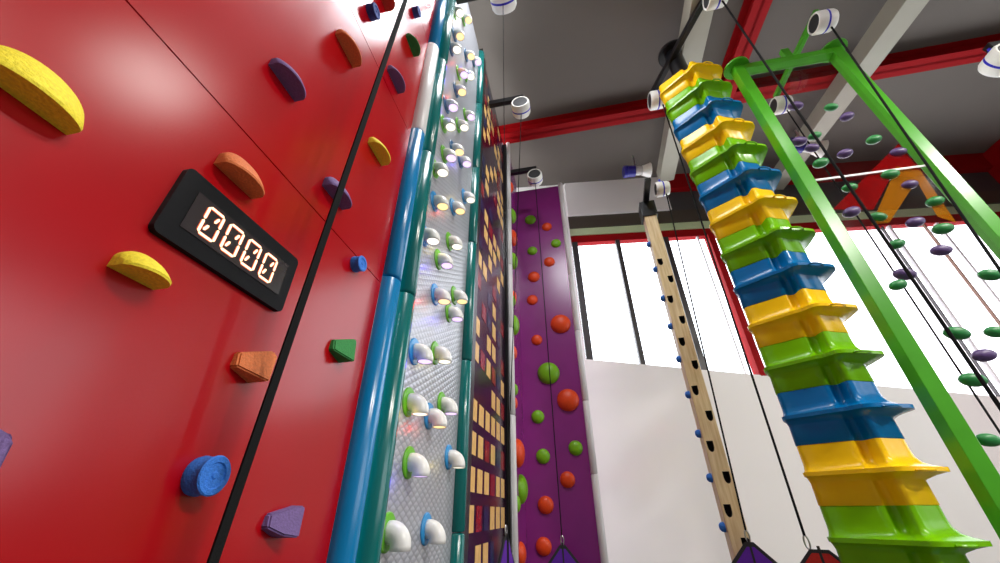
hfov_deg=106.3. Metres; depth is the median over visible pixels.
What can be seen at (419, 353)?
lamp
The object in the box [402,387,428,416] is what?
lamp
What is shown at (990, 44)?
support arm
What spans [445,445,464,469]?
hold
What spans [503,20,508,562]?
rope
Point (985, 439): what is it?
hold
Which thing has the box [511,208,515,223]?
hold
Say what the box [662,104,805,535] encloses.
rope
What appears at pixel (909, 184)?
hold
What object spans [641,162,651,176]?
hood
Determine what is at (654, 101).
auto belay
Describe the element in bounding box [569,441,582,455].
hold
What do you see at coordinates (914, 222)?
hold
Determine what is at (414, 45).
hold
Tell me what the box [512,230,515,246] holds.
hold
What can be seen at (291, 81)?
hold
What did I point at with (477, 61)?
lamp
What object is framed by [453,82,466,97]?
lamp
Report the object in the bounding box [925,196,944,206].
hold
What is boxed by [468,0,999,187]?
ceiling
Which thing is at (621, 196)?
trim
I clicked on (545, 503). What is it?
hold
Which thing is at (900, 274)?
hold
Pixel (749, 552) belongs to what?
gate
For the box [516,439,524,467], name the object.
hold
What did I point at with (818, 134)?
hold
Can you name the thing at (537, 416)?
hold
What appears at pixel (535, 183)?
rope
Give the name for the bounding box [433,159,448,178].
lamp
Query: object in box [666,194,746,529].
rope
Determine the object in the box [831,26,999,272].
rope
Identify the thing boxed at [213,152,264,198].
hold
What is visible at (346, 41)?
hold
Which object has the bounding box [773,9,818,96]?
support arm
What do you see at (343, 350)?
hold
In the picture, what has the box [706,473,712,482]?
hold
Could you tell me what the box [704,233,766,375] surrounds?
trim
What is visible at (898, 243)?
hold
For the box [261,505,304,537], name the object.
hold
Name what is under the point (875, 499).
tower
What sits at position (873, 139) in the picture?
hold
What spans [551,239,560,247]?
hold
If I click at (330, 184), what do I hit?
hold
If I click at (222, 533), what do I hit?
belay webbing
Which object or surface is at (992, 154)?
trim
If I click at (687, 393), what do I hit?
hold
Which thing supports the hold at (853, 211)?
attached to the climbing frame
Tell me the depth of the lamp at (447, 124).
4.34 m
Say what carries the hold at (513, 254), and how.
attached to the wall at (582, 521)
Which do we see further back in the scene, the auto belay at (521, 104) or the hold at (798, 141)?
the auto belay at (521, 104)
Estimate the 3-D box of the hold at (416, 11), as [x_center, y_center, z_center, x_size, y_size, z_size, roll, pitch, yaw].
[-0.837,-2.707,3.769,0.060,0.100,0.100,-6,-32,10]
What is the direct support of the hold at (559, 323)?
attached to the wall at (582, 521)
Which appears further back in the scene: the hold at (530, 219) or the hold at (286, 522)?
the hold at (530, 219)
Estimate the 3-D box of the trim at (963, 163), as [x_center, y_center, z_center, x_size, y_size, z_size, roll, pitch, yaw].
[10.132,-3.478,11.960,9.680,0.927,0.420,-3,-32,5]
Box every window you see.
[572,236,746,373]
[881,223,999,396]
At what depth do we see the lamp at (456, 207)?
4.37 m
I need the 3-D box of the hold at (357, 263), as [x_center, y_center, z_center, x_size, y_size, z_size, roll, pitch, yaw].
[-0.832,-0.103,2.207,0.055,0.096,0.096,-6,-32,10]
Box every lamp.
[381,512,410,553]
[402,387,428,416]
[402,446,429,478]
[408,338,432,364]
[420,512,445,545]
[423,226,439,246]
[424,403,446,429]
[430,191,448,211]
[431,283,450,305]
[431,341,451,364]
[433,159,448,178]
[434,249,452,269]
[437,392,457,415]
[440,114,455,132]
[440,145,456,163]
[443,96,457,113]
[445,304,462,322]
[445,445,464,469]
[446,232,462,250]
[449,40,461,56]
[450,140,463,156]
[450,198,464,215]
[451,286,467,304]
[452,26,464,41]
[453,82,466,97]
[454,6,463,19]
[455,117,468,132]
[456,65,468,80]
[458,156,471,168]
[461,189,474,203]
[462,14,471,25]
[463,107,474,121]
[464,47,474,61]
[465,70,474,81]
[472,57,481,67]
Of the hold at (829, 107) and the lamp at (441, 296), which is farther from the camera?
the hold at (829, 107)
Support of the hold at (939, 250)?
attached to the climbing frame
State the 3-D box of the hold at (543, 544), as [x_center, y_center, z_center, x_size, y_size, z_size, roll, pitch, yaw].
[0.750,4.576,6.474,0.278,0.278,0.086,-6,-32,10]
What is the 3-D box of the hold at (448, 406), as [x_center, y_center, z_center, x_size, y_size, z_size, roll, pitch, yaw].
[-0.453,1.099,3.376,0.160,0.210,0.210,-6,-32,10]
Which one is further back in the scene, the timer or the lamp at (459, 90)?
the lamp at (459, 90)
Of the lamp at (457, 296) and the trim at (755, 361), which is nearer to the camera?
the lamp at (457, 296)
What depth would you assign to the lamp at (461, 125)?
5.05 m
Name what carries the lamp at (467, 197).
attached to the wall at (112, 385)
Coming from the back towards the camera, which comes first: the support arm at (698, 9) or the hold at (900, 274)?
the support arm at (698, 9)
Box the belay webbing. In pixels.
[206,0,407,562]
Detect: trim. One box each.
[564,177,671,216]
[568,190,999,228]
[570,204,999,235]
[571,212,999,245]
[668,153,993,192]
[668,172,999,210]
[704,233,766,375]
[982,139,999,183]
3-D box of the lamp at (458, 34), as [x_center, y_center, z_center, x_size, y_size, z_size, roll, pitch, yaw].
[-0.593,-3.608,5.463,0.160,0.210,0.210,-6,-32,10]
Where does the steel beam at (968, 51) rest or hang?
attached to the ceiling
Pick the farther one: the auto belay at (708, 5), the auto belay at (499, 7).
the auto belay at (708, 5)
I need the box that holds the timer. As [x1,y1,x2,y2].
[148,169,297,311]
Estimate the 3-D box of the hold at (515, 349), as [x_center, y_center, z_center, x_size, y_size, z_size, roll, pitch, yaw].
[0.298,1.382,7.301,0.071,0.259,0.259,-6,-32,10]
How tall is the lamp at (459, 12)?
0.210 m
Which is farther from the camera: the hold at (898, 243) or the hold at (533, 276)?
the hold at (533, 276)
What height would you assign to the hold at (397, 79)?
0.122 m
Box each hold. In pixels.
[0,45,83,134]
[0,429,12,466]
[107,251,171,289]
[180,455,230,496]
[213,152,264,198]
[230,351,276,382]
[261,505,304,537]
[268,58,305,101]
[322,177,351,209]
[329,339,355,362]
[335,29,361,67]
[350,255,366,271]
[366,2,379,20]
[368,137,390,165]
[382,0,394,11]
[387,65,405,93]
[406,33,420,56]
[412,6,420,18]
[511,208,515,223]
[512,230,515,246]
[512,253,517,268]
[514,315,518,335]
[514,346,516,358]
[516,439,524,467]
[517,496,520,511]
[518,474,527,503]
[519,541,525,562]
[525,215,535,223]
[527,247,536,254]
[527,295,537,304]
[528,272,539,281]
[531,335,541,344]
[531,410,543,423]
[536,449,549,463]
[536,537,551,555]
[538,362,559,383]
[538,496,553,513]
[542,223,551,230]
[544,257,554,266]
[550,315,570,332]
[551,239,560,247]
[557,389,578,410]
[560,471,574,487]
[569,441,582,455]
[667,323,672,329]
[676,356,680,362]
[685,391,690,398]
[695,429,700,437]
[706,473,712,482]
[719,522,725,531]
[787,101,803,110]
[791,137,807,145]
[804,144,819,151]
[808,131,821,139]
[812,158,828,167]
[824,103,838,111]
[837,149,852,158]
[839,112,854,121]
[841,183,857,191]
[842,206,860,217]
[865,135,881,144]
[871,212,887,221]
[880,169,899,179]
[887,239,905,248]
[888,280,907,289]
[889,147,906,155]
[892,268,917,279]
[901,180,918,189]
[905,217,925,227]
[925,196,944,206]
[929,245,952,255]
[931,223,954,234]
[942,327,971,339]
[957,373,987,386]
[971,349,997,361]
[975,433,999,446]
[977,269,999,280]
[983,326,999,337]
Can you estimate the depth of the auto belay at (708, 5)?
6.24 m
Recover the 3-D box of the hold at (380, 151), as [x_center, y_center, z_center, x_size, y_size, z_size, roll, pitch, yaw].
[-0.823,-0.937,2.636,0.100,0.113,0.203,-6,-32,10]
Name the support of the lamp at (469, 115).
attached to the wall at (112, 385)
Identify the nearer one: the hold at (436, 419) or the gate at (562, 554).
the hold at (436, 419)
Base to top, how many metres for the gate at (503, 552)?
0.751 m
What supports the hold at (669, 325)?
attached to the wooden post
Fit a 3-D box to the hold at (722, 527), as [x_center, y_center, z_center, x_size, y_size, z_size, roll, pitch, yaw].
[2.877,3.183,4.861,0.066,0.116,0.116,-8,-33,13]
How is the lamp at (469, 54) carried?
attached to the wall at (112, 385)
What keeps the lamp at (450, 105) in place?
attached to the wall at (112, 385)
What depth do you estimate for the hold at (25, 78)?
0.87 m
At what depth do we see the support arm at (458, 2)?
5.76 m
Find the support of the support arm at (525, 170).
attached to the wall at (582, 521)
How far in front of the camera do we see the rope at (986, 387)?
3.54 m
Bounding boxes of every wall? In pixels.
[0,0,512,562]
[506,142,608,562]
[516,184,999,562]
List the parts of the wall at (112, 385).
frame post, frame post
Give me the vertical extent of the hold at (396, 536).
0.210 m
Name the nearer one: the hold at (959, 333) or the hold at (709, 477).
the hold at (959, 333)
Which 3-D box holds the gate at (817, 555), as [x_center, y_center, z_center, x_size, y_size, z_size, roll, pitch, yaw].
[3.334,2.907,3.854,0.420,0.511,0.044,-24,-39,33]
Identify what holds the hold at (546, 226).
attached to the wall at (582, 521)
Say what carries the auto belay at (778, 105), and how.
hanging from the support arm at (805, 35)
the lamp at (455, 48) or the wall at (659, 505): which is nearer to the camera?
the lamp at (455, 48)
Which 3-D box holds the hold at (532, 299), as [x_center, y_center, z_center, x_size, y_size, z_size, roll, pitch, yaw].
[0.773,0.426,9.039,0.266,0.266,0.082,-6,-32,10]
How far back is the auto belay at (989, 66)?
5.19 m
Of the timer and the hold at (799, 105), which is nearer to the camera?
the timer
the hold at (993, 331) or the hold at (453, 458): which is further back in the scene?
the hold at (993, 331)
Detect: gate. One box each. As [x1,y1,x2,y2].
[498,525,514,562]
[548,535,578,562]
[732,530,776,562]
[800,535,840,562]
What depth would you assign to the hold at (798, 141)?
5.33 m
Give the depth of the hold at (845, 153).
5.07 m
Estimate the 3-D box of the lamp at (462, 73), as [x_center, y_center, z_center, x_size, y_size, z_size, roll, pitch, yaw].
[-0.535,-3.053,5.463,0.160,0.210,0.210,-6,-32,10]
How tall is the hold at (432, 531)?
0.210 m
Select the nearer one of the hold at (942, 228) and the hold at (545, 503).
the hold at (942, 228)
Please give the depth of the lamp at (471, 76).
5.89 m
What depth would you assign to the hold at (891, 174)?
4.77 m
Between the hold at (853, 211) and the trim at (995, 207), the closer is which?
the hold at (853, 211)
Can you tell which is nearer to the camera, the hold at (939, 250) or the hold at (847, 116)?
the hold at (939, 250)
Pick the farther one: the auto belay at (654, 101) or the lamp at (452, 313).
the auto belay at (654, 101)
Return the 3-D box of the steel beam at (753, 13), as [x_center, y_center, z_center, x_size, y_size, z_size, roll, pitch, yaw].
[5.020,-5.286,7.469,0.340,1.087,4.619,-7,-32,11]
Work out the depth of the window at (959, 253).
9.58 m
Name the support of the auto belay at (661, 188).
attached to the wooden post
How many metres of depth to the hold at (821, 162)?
5.07 m
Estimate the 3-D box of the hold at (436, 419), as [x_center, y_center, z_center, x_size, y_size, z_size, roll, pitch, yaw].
[-0.506,1.095,3.063,0.160,0.210,0.210,-6,-32,10]
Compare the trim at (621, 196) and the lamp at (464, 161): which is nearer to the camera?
the lamp at (464, 161)
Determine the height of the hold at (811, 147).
0.112 m
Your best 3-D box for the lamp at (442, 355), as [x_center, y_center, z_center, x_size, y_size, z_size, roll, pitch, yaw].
[-0.506,0.633,3.350,0.160,0.210,0.210,-6,-32,10]
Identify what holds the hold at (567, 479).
attached to the wall at (582, 521)
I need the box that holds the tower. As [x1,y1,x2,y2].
[658,39,992,562]
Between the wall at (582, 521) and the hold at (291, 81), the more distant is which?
the wall at (582, 521)
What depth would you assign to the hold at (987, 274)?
3.94 m
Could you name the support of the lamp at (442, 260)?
attached to the wall at (112, 385)
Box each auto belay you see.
[490,0,516,14]
[511,96,529,118]
[527,169,542,186]
[647,90,664,110]
[654,179,670,196]
[702,0,727,10]
[769,95,793,114]
[807,8,838,35]
[978,44,999,76]
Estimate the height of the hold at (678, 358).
0.116 m
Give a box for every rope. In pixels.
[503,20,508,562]
[505,113,521,524]
[535,183,561,535]
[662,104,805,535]
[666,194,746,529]
[722,0,999,410]
[786,110,999,433]
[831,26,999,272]
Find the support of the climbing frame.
on the floor
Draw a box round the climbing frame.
[723,38,999,538]
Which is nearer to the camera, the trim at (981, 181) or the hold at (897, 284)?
the hold at (897, 284)
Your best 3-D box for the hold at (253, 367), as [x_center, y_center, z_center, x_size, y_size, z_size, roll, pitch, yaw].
[-0.909,0.304,1.407,0.086,0.132,0.141,-6,-32,10]
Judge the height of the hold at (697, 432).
0.116 m
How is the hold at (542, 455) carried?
attached to the wall at (582, 521)
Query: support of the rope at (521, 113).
hanging from the auto belay at (521, 104)
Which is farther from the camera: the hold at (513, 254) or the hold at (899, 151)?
the hold at (513, 254)
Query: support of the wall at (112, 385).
on the floor
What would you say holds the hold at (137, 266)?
attached to the wall at (112, 385)
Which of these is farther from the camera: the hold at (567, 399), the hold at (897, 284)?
the hold at (567, 399)
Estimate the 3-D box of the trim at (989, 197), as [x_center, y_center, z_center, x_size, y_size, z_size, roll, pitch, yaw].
[8.562,-2.095,11.370,12.847,0.463,0.260,-3,-32,5]
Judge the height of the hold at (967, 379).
0.129 m
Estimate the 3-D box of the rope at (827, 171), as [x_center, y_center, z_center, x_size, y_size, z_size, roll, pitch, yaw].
[5.343,0.096,4.947,0.022,7.744,0.022,0,-32,0]
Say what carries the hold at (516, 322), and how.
attached to the wall at (582, 521)
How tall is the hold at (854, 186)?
0.109 m
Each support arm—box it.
[456,0,475,4]
[489,95,522,107]
[510,166,536,175]
[651,0,702,90]
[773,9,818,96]
[982,41,999,52]
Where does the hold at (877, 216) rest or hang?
attached to the climbing frame
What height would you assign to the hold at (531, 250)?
0.262 m
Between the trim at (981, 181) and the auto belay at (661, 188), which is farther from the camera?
the trim at (981, 181)
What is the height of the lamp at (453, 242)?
0.210 m
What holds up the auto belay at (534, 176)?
hanging from the support arm at (525, 170)
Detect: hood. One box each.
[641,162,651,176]
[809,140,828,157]
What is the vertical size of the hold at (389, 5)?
0.064 m
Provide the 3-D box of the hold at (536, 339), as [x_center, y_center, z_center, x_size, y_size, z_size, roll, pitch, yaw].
[0.828,1.308,8.483,0.250,0.250,0.078,-6,-32,10]
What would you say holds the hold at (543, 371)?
attached to the wall at (582, 521)
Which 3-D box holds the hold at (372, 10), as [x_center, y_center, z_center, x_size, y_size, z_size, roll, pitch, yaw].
[-0.933,-1.984,2.759,0.060,0.110,0.110,-6,-32,10]
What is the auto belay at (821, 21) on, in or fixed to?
hanging from the support arm at (805, 35)
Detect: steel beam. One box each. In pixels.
[499,33,999,144]
[721,0,772,98]
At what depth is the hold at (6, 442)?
0.76 m
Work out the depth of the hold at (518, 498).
5.91 m
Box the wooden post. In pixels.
[638,177,748,560]
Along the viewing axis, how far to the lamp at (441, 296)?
3.45 m
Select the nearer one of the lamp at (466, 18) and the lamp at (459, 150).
the lamp at (459, 150)
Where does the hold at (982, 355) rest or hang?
attached to the climbing frame
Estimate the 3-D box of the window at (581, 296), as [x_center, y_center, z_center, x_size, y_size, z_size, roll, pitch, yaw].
[4.145,0.552,10.184,3.979,4.246,0.150,-3,-32,4]
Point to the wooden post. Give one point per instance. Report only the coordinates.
(717, 464)
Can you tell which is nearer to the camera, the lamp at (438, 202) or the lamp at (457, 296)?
the lamp at (438, 202)
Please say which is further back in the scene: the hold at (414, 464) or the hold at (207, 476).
the hold at (414, 464)
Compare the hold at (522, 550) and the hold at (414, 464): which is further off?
the hold at (522, 550)
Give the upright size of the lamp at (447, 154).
0.210 m
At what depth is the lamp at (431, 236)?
3.33 m
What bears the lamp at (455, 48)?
attached to the wall at (112, 385)
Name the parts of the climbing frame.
post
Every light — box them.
[622,156,651,177]
[790,130,828,157]
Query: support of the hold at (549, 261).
attached to the wall at (582, 521)
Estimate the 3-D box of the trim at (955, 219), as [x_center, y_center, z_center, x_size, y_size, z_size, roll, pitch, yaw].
[8.566,-1.551,11.074,12.847,0.267,0.192,-3,-32,4]
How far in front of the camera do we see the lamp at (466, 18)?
6.21 m
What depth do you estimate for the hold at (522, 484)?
6.33 m
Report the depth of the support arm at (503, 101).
7.99 m

